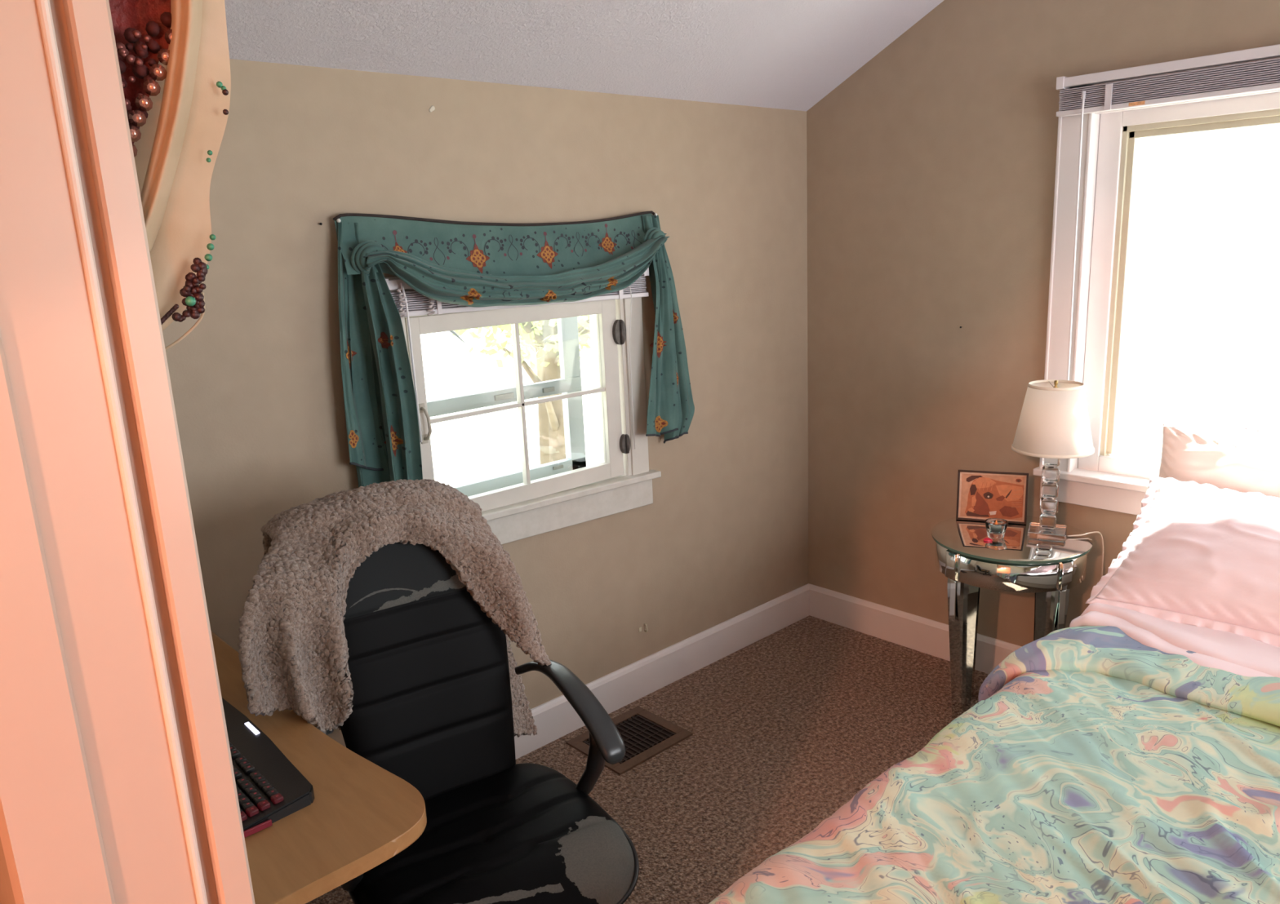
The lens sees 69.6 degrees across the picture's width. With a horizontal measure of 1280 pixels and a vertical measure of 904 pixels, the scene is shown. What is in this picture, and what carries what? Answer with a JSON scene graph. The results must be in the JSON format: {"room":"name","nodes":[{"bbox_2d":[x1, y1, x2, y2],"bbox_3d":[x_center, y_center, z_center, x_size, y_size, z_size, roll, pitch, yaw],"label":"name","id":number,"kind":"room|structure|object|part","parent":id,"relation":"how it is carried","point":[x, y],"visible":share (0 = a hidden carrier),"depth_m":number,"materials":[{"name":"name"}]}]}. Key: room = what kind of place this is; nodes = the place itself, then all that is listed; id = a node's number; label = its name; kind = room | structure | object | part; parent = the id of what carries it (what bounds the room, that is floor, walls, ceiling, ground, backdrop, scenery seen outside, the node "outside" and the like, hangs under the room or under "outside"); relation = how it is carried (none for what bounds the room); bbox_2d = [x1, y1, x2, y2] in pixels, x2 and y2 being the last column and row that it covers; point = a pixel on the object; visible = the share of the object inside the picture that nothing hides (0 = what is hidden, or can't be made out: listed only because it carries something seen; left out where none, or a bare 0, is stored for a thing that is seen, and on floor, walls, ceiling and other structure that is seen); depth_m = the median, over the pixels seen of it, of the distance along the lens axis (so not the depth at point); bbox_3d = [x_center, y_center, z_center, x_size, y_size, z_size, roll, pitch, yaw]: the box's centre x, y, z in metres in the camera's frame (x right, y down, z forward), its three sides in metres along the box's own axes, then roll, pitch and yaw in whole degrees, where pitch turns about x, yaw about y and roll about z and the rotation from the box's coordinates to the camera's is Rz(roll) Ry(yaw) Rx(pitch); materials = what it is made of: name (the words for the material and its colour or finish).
{"room":"bedroom","nodes":[
{"label":"bedroom","id":0,"kind":"room"},
{"bbox_2d":[0,838,15,903],"bbox_3d":[-0.169,0.058,0.436,0.155,3.000,4.160,-14,17,-41],"label":"wall","id":1,"kind":"structure","parent":0,"point":[6,896],"depth_m":1.20,"materials":[{"name":"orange paint"}]},
{"bbox_2d":[0,0,255,903],"bbox_3d":[-0.149,0.450,0.514,0.176,2.200,1.080,-14,17,-41],"label":"door","id":2,"kind":"structure","parent":1,"relation":"in","point":[117,784],"depth_m":0.76,"materials":[{"name":"paint"}]},
{"bbox_3d":[-0.522,0.394,0.831,0.063,2.200,0.102,-14,17,-41],"label":"casing","id":3,"kind":"part","parent":2,"relation":"part of","materials":[{"name":"paint"}]},
{"bbox_2d":[108,0,231,350],"bbox_3d":[-0.411,-0.423,0.733,0.168,0.701,0.051,-5,13,-8],"label":"mirror","id":4,"kind":"object","parent":2,"relation":"hanging from","point":[173,55],"visible":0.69,"depth_m":0.78,"materials":[{"name":"beige fabric"}]},
{"bbox_3d":[-0.433,-0.490,0.713,0.117,0.535,0.018,-8,14,-21],"label":"burgundy panel","id":5,"kind":"part","parent":4,"relation":"part of","materials":[{"name":"fabric"}]},
{"bbox_2d":[162,58,808,747],"bbox_3d":[-0.396,-0.067,2.965,3.150,2.121,0.160,-14,17,-41],"label":"wall","id":6,"kind":"structure","parent":0,"point":[257,384],"depth_m":2.87,"materials":[{"name":"beige paint"}]},
{"bbox_2d":[428,105,435,111],"bbox_3d":[-0.570,-0.942,2.524,0.020,0.017,0.003,-14,17,-41],"label":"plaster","id":7,"kind":"object","parent":6,"relation":"attached to","point":[432,108],"visible":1,"depth_m":2.52,"materials":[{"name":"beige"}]},
{"bbox_2d":[384,276,661,544],"bbox_3d":[-0.399,-0.145,2.912,1.065,0.853,0.206,-14,17,-41],"label":"window","id":8,"kind":"structure","parent":6,"relation":"in","point":[527,502],"depth_m":3.05,"materials":[{"name":"white paint"}]},
{"bbox_3d":[-0.609,-0.079,2.619,0.021,0.116,0.034,-14,17,-41],"label":"handle","id":9,"kind":"part","parent":8,"relation":"part of","materials":[{"name":"white metal"}]},
{"bbox_2d":[333,210,694,488],"bbox_3d":[-0.280,-0.319,2.794,1.310,0.810,0.145,-14,17,-41],"label":"curtain","id":10,"kind":"object","parent":8,"relation":"hanging from","point":[477,264],"visible":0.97,"depth_m":2.56,"materials":[{"name":"teal fabric"}]},
{"bbox_3d":[-0.364,-0.692,2.727,1.142,0.047,0.008,-14,17,-41],"label":"trim","id":11,"kind":"part","parent":10,"relation":"part of","materials":[{"name":"black"}]},
{"bbox_3d":[-0.346,-0.588,2.736,1.138,0.245,0.053,-14,17,-41],"label":"panel","id":12,"kind":"part","parent":10,"relation":"part of","materials":[{"name":"teal fabric"}]},
{"bbox_3d":[-0.362,-0.149,2.882,0.770,0.610,0.032,-14,17,-41],"label":"casement sash","id":13,"kind":"part","parent":8,"relation":"part of","materials":[{"name":"white paint"}]},
{"bbox_2d":[385,266,648,448],"bbox_3d":[-0.320,-0.241,2.829,0.971,0.634,0.058,-14,17,-41],"label":"window blind","id":14,"kind":"object","parent":8,"relation":"attached to","point":[399,285],"visible":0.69,"depth_m":2.56,"materials":[{"name":"white plastic"}]},
{"bbox_3d":[-0.337,-0.449,2.788,0.967,0.028,0.032,-14,17,-41],"label":"rail","id":15,"kind":"part","parent":14,"relation":"part of","materials":[{"name":"white plastic"}]},
{"bbox_3d":[-0.025,-0.296,3.093,0.011,0.595,0.042,-7,14,-19],"label":"pull cord","id":16,"kind":"part","parent":14,"relation":"part of","materials":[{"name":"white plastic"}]},
{"bbox_3d":[-0.332,0.163,2.925,1.065,0.043,0.048,-14,17,-41],"label":"sill","id":17,"kind":"part","parent":8,"relation":"part of","materials":[{"name":"white paint"}]},
{"bbox_2d":[638,623,648,632],"bbox_3d":[0.012,0.646,3.359,0.030,0.030,0.018,-14,17,-41],"label":"clip","id":18,"kind":"object","parent":6,"relation":"attached to","point":[639,628],"visible":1,"depth_m":3.36,"materials":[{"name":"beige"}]},
{"bbox_2d":[514,583,809,759],"bbox_3d":[-0.296,0.910,3.120,2.845,0.140,0.018,-14,17,-41],"label":"baseboard","id":19,"kind":"structure","parent":6,"relation":"attached to","point":[554,719],"depth_m":3.47,"materials":[{"name":"white paint"}]},
{"bbox_2d":[224,0,943,111],"bbox_3d":[0.059,-0.703,-0.186,6.360,0.698,5.160,-14,17,-41],"label":"ceiling","id":20,"kind":"structure","parent":0,"point":[775,54],"depth_m":2.64,"materials":[{"name":"white paint"}]},
{"bbox_2d":[305,615,989,903],"bbox_3d":[0.167,1.598,0.377,6.400,0.001,5.200,-14,17,-41],"label":"floor","id":21,"kind":"structure","parent":0,"point":[787,727],"depth_m":3.01,"materials":[{"name":"brown carpet"}]},
{"bbox_2d":[211,631,426,903],"bbox_3d":[-0.816,0.916,1.847,0.404,0.750,1.097,-14,17,-41],"label":"desk","id":22,"kind":"object","parent":21,"relation":"on","point":[362,815],"visible":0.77,"depth_m":1.50,"materials":[{"name":"laminate"}]},
{"bbox_2d":[222,697,314,838],"bbox_3d":[-0.793,0.550,1.697,0.178,0.028,0.593,-14,17,-41],"label":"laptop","id":23,"kind":"object","parent":22,"relation":"on","point":[270,789],"visible":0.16,"depth_m":1.58,"materials":[{"name":"black plastic"}]},
{"bbox_2d":[325,541,639,903],"bbox_3d":[-0.363,0.705,1.927,0.599,1.084,0.722,-11,15,-31],"label":"office chair","id":24,"kind":"object","parent":21,"relation":"on","point":[432,708],"visible":0.69,"depth_m":1.99,"materials":[{"name":"leather"}]},
{"bbox_3d":[-0.597,0.645,1.784,0.073,0.120,0.381,-9,15,-27],"label":"armrest","id":25,"kind":"part","parent":24,"relation":"part of","materials":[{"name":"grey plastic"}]},
{"bbox_2d":[237,479,551,737],"bbox_3d":[-0.525,0.449,2.059,0.702,0.744,0.328,-11,15,-31],"label":"throw","id":26,"kind":"object","parent":24,"relation":"on","point":[293,652],"visible":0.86,"depth_m":1.92,"materials":[{"name":"beige fabric"}]},
{"bbox_3d":[-0.502,0.456,2.076,0.410,0.654,0.239,-11,15,-31],"label":"backrest","id":27,"kind":"part","parent":24,"relation":"part of","materials":[{"name":"leather"}]},
{"bbox_3d":[-0.312,0.821,1.882,0.524,0.085,0.540,-11,15,-31],"label":"seat","id":28,"kind":"part","parent":24,"relation":"part of","materials":[{"name":"leather"}]},
{"bbox_3d":[-0.158,0.562,2.056,0.073,0.120,0.381,-12,16,-36],"label":"armrest","id":29,"kind":"part","parent":24,"relation":"part of","materials":[{"name":"grey plastic"}]},
{"bbox_2d":[565,706,693,775],"bbox_3d":[-0.035,0.968,3.111,0.330,0.007,0.274,-14,17,-41],"label":"floor vent","id":30,"kind":"object","parent":21,"relation":"in","point":[645,735],"visible":0.71,"depth_m":3.11,"materials":[{"name":"brown metal"}]},
{"bbox_2d":[582,715,675,764],"bbox_3d":[-0.035,0.968,3.111,0.254,0.005,0.198,-14,17,-41],"label":"grille","id":31,"kind":"object","parent":30,"relation":"attached to","point":[641,735],"depth_m":3.13,"materials":[{"name":"brown metal"}]},
{"bbox_3d":[-0.035,0.971,3.112,0.270,0.001,0.214,-14,17,-41],"label":"damper plate","id":32,"kind":"part","parent":30,"relation":"part of","materials":[{"name":"black metal"}]},
{"bbox_2d":[931,515,1093,721],"bbox_3d":[1.217,0.588,3.068,0.486,0.654,0.490,3,14,22],"label":"bedside table","id":33,"kind":"object","parent":21,"relation":"on","point":[1015,562],"visible":0.86,"depth_m":2.89,"materials":[{"name":"silver metal"}]},
{"bbox_3d":[1.049,0.664,3.014,0.074,0.545,0.074,-8,14,-21],"label":"leg","id":34,"kind":"part","parent":33,"relation":"part of","materials":[{"name":"silver metal"}]},
{"bbox_3d":[1.149,0.605,3.250,0.074,0.545,0.074,-8,14,-21],"label":"leg","id":35,"kind":"part","parent":33,"relation":"part of","materials":[{"name":"silver metal"}]},
{"bbox_2d":[983,537,992,542],"bbox_3d":[1.110,0.281,2.946,0.026,0.006,0.028,-4,13,-5],"label":"trinket","id":36,"kind":"object","parent":33,"relation":"on","point":[986,540],"visible":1,"depth_m":2.94,"materials":[{"name":"red plastic"}]},
{"bbox_2d":[955,470,1028,524],"bbox_3d":[1.193,0.152,3.123,0.223,0.172,0.036,3,14,23],"label":"photo frame","id":37,"kind":"object","parent":33,"relation":"on","point":[981,495],"visible":0.95,"depth_m":3.12,"materials":[{"name":"orange paper"}]},
{"bbox_2d":[984,518,1008,539],"bbox_3d":[1.148,0.247,2.968,0.071,0.059,0.071,-14,17,-41],"label":"tealight holder","id":38,"kind":"object","parent":33,"relation":"on","point":[996,528],"visible":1,"depth_m":2.95,"materials":[{"name":"clear glass"}]},
{"bbox_3d":[1.127,0.377,2.823,0.291,0.088,0.055,3,14,22],"label":"drawer","id":39,"kind":"part","parent":33,"relation":"part of","materials":[{"name":"silver metal"}]},
{"bbox_3d":[1.203,0.275,2.997,0.486,0.012,0.486,3,14,22],"label":"glass","id":40,"kind":"part","parent":33,"relation":"part of","materials":[{"name":"white mirror"}]},
{"bbox_3d":[1.392,0.617,3.150,0.074,0.545,0.074,-8,14,-21],"label":"leg","id":41,"kind":"part","parent":33,"relation":"part of","materials":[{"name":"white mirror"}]},
{"bbox_3d":[1.292,0.676,2.914,0.074,0.545,0.074,-8,14,-21],"label":"leg","id":42,"kind":"part","parent":33,"relation":"part of","materials":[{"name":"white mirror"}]},
{"bbox_2d":[1011,379,1103,577],"bbox_3d":[1.378,0.321,2.957,0.374,1.111,0.241,4,14,25],"label":"table lamp","id":43,"kind":"object","parent":33,"relation":"on","point":[1054,423],"visible":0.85,"depth_m":2.83,"materials":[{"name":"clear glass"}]},
{"bbox_3d":[1.298,-0.110,2.886,0.237,0.209,0.237,4,14,25],"label":"lamp shade","id":44,"kind":"part","parent":43,"relation":"part of","materials":[{"name":"white fabric"}]},
{"bbox_3d":[1.486,0.551,3.039,0.215,0.616,0.068,-2,13,1],"label":"cord","id":45,"kind":"part","parent":43,"relation":"part of","materials":[{"name":"beige plastic"}]},
{"bbox_3d":[1.379,0.959,1.658,2.190,0.555,1.527,-14,17,-41],"label":"bed","id":46,"kind":"object","parent":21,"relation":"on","visible":0},
{"bbox_2d":[708,626,1279,903],"bbox_3d":[1.151,0.938,1.355,1.639,0.593,1.845,-14,17,-41],"label":"comforter","id":47,"kind":"object","parent":46,"relation":"on","point":[1091,765],"visible":0.94,"depth_m":1.67,"materials":[{"name":"fabric"}]},
{"bbox_2d":[1069,603,1279,678],"bbox_3d":[1.815,0.500,1.996,0.860,0.118,1.532,-14,17,-41],"label":"sheet","id":48,"kind":"object","parent":46,"relation":"on","point":[1236,654],"visible":0.37,"depth_m":2.14,"materials":[{"name":"pink fabric"}]},
{"bbox_2d":[1085,475,1279,647],"bbox_3d":[1.567,0.278,2.248,0.434,0.279,0.753,-14,17,-41],"label":"pillow","id":49,"kind":"object","parent":48,"relation":"on","point":[1207,556],"visible":1,"depth_m":2.29,"materials":[{"name":"pink fabric"}]},
{"bbox_2d":[1158,424,1279,497],"bbox_3d":[1.723,0.186,2.493,0.692,0.445,0.165,9,18,42],"label":"pillow","id":50,"kind":"object","parent":48,"relation":"on","point":[1187,456],"visible":0.32,"depth_m":2.56,"materials":[{"name":"white fabric"}]},
{"bbox_2d":[806,0,1279,646],"bbox_3d":[2.091,-0.489,2.337,0.160,3.000,4.000,-14,17,-41],"label":"wall","id":51,"kind":"structure","parent":0,"point":[931,168],"depth_m":3.31,"materials":[{"name":"beige paint"}]},
{"bbox_2d":[808,584,1022,674],"bbox_3d":[2.090,0.919,2.603,0.018,0.140,4.000,-14,17,-41],"label":"baseboard","id":52,"kind":"structure","parent":51,"relation":"attached to","point":[929,637],"depth_m":3.71,"materials":[{"name":"white paint"}]},
{"bbox_2d":[1032,56,1279,515],"bbox_3d":[1.788,-0.431,2.655,0.208,1.348,1.175,-14,17,-41],"label":"window","id":53,"kind":"structure","parent":51,"relation":"in","point":[1104,480],"depth_m":2.94,"materials":[{"name":"white paint"}]},
{"bbox_3d":[1.800,0.133,2.773,0.170,0.024,1.175,-14,17,-41],"label":"sill","id":54,"kind":"part","parent":53,"relation":"part of","materials":[{"name":"white paint"}]},
{"bbox_2d":[1056,44,1279,380],"bbox_3d":[1.690,-0.527,2.580,0.061,1.142,1.092,-14,17,-41],"label":"window blind","id":55,"kind":"object","parent":53,"relation":"attached to","point":[1260,76],"visible":0.96,"depth_m":2.63,"materials":[{"name":"white plastic"}]},
{"bbox_3d":[1.671,-0.979,2.477,0.032,0.015,1.088,-14,17,-41],"label":"rail","id":56,"kind":"part","parent":55,"relation":"part of","materials":[{"name":"white plastic"}]},
{"bbox_3d":[1.782,-0.439,2.672,0.045,1.140,0.918,-14,17,-41],"label":"sash","id":57,"kind":"part","parent":53,"relation":"part of","materials":[{"name":"white paint"}]},
{"label":"outside","id":58,"kind":"structure","parent":0,"visible":0},
{"bbox_2d":[420,315,1279,486],"bbox_3d":[1.150,1.632,11.537,70.000,0.001,70.000,-14,17,-41],"label":"ground","id":59,"kind":"structure","parent":58,"point":[1219,378],"depth_m":23.75,"materials":[{"name":"white"}]},
{"bbox_2d":[451,315,591,462],"bbox_3d":[-1.049,-0.752,11.072,2.766,5.057,2.729,-14,17,-41],"label":"tree","id":60,"kind":"object","parent":59,"relation":"on","point":[548,342],"visible":0.06,"depth_m":10.95,"materials":[{"name":"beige plant"}]},
{"bbox_3d":[-1.110,-2.071,10.766,2.766,2.348,2.729,-14,17,-41],"label":"crown","id":61,"kind":"part","parent":60,"relation":"part of","materials":[{"name":"green plant"}]},
{"bbox_2d":[475,315,587,465],"bbox_3d":[-1.565,-2.012,14.517,4.088,5.998,4.051,-14,17,-41],"label":"tree","id":62,"kind":"object","parent":59,"relation":"on","point":[544,437],"visible":0.02,"depth_m":14.73,"materials":[{"name":"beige plant"}]},
{"bbox_3d":[-1.624,-3.291,14.220,4.088,3.368,4.051,-14,17,-41],"label":"crown","id":63,"kind":"part","parent":62,"relation":"part of","materials":[{"name":"green plant"}]},
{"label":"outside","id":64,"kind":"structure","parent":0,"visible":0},
{"bbox_2d":[449,330,464,342],"bbox_3d":[-1.709,-1.951,6.362,0.375,2.095,3.908,-7,14,-16],"label":"branch","id":65,"kind":"object","parent":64,"point":[453,332],"visible":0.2,"depth_m":4.96,"materials":[{"name":"grey plant"}]}
]}

